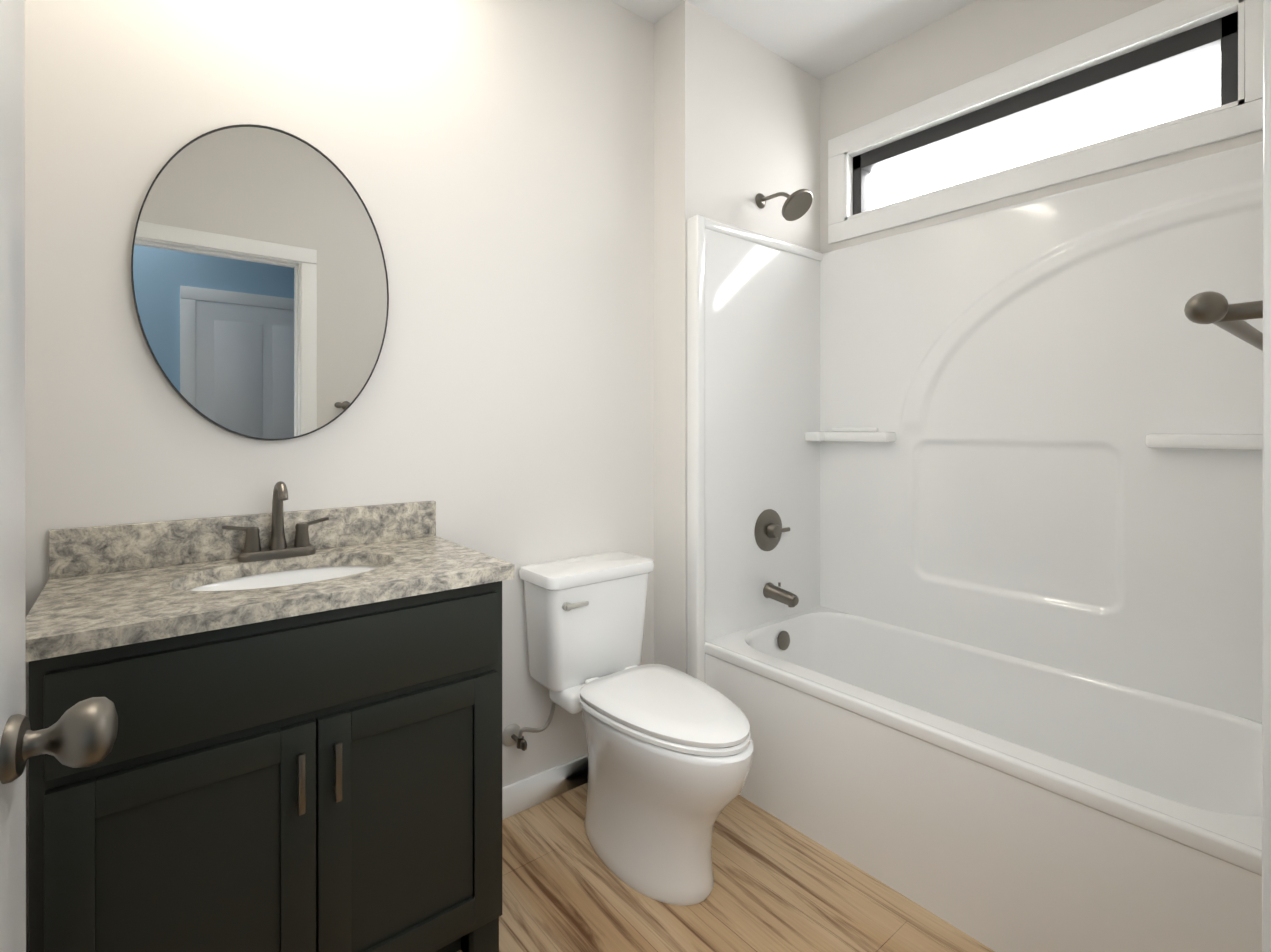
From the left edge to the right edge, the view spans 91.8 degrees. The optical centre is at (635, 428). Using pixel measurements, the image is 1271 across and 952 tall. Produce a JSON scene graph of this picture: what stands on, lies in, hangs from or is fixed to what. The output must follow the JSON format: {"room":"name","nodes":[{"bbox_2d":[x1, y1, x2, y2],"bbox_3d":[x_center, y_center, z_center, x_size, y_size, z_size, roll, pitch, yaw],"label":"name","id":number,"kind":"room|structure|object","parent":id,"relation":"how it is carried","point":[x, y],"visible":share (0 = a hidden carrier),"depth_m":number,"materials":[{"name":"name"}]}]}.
{"room":"bathroom","nodes":[
{"label":"bathroom","id":0,"kind":"room"},
{"bbox_2d":[25,0,1262,951],"bbox_3d":[0.816,-0.149,0.667,2.850,2.740,0.150,0,0,-39],"label":"wall","id":1,"kind":"structure","parent":0,"point":[535,183],"depth_m":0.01,"materials":[{"name":"white paint"}]},
{"bbox_2d":[0,0,117,951],"bbox_3d":[-0.373,0.205,0.264,0.179,2.017,0.780,0,0,-35],"label":"door","id":2,"kind":"structure","parent":1,"relation":"in","point":[83,733],"depth_m":0.54,"materials":[{"name":"white paint"}]},
{"bbox_2d":[131,124,388,440],"bbox_3d":[-0.896,-0.355,1.525,0.548,0.772,0.021,0,0,-39],"label":"mirror","id":3,"kind":"object","parent":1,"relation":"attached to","point":[259,280],"visible":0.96,"depth_m":1.50,"materials":[{"name":"clear glass"}]},
{"bbox_2d":[502,753,587,819],"bbox_3d":[-0.239,1.172,2.062,0.805,0.095,0.016,0,0,-39],"label":"baseboard","id":4,"kind":"structure","parent":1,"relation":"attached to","point":[534,790],"depth_m":1.99,"materials":[{"name":"white paint"}]},
{"bbox_2d":[828,0,1262,243],"bbox_3d":[1.304,-1.014,2.156,0.131,0.445,1.360,0,0,-39],"label":"window","id":5,"kind":"structure","parent":1,"relation":"in","point":[1164,78],"depth_m":2.01,"materials":[{"name":"white glass"}]},
{"bbox_2d":[1184,291,1262,350],"bbox_3d":[0.806,-0.114,0.767,0.690,0.048,0.076,0,0,-39],"label":"towel rail","id":6,"kind":"object","parent":1,"relation":"attached to","point":[1213,307],"visible":1,"depth_m":0.59,"materials":[{"name":"silver metal"}]},
{"bbox_2d":[1262,0,1270,951],"bbox_3d":[0.180,0.165,0.134,0.941,2.115,0.156,0,0,-39],"label":"door frame","id":7,"kind":"structure","parent":1,"relation":"attached to","point":[1266,724],"depth_m":0.44,"materials":[{"name":"white paint"}]},
{"bbox_2d":[457,783,994,951],"bbox_3d":[0.173,1.246,0.511,4.450,0.050,3.550,0,0,-39],"label":"floor","id":8,"kind":"structure","parent":0,"point":[780,885],"depth_m":1.58,"materials":[{"name":"wood"}]},
{"bbox_2d":[25,481,514,951],"bbox_3d":[-0.740,0.673,1.334,0.810,1.095,0.515,0,0,-39],"label":"bathroom vanity","id":9,"kind":"object","parent":8,"relation":"on","point":[304,754],"visible":0.98,"depth_m":1.16,"materials":[{"name":"black paint"}]},
{"bbox_2d":[222,481,328,562],"bbox_3d":[-0.844,0.218,1.462,0.226,0.185,0.116,0,0,-39],"label":"faucet","id":10,"kind":"object","parent":9,"relation":"on","point":[279,536],"depth_m":1.48,"materials":[{"name":"silver metal"}]},
{"bbox_2d":[188,566,379,590],"bbox_3d":[-0.756,0.411,1.353,0.443,0.137,0.312,0,0,-39],"label":"sink","id":11,"kind":"object","parent":9,"relation":"in","point":[273,576],"depth_m":1.46,"materials":[{"name":"white ceramic"}]},
{"bbox_2d":[502,551,753,905],"bbox_3d":[0.002,0.827,1.768,0.460,0.785,0.774,0,0,-39],"label":"toilet","id":12,"kind":"object","parent":8,"relation":"on","point":[670,750],"visible":1,"depth_m":1.68,"materials":[{"name":"white ceramic"}]},
{"bbox_2d":[687,141,1262,951],"bbox_3d":[0.969,0.144,1.848,0.805,2.150,1.520,0,0,-39],"label":"bathtub","id":13,"kind":"object","parent":8,"relation":"on","point":[975,577],"visible":0.98,"depth_m":1.90,"materials":[{"name":"white plastic"}]},
{"bbox_2d":[610,0,976,79],"bbox_3d":[0.173,-1.548,0.507,4.450,0.060,3.550,0,0,-39],"label":"ceiling","id":14,"kind":"structure","parent":0,"point":[820,39],"depth_m":2.30,"materials":[{"name":"white paint"}]}
]}

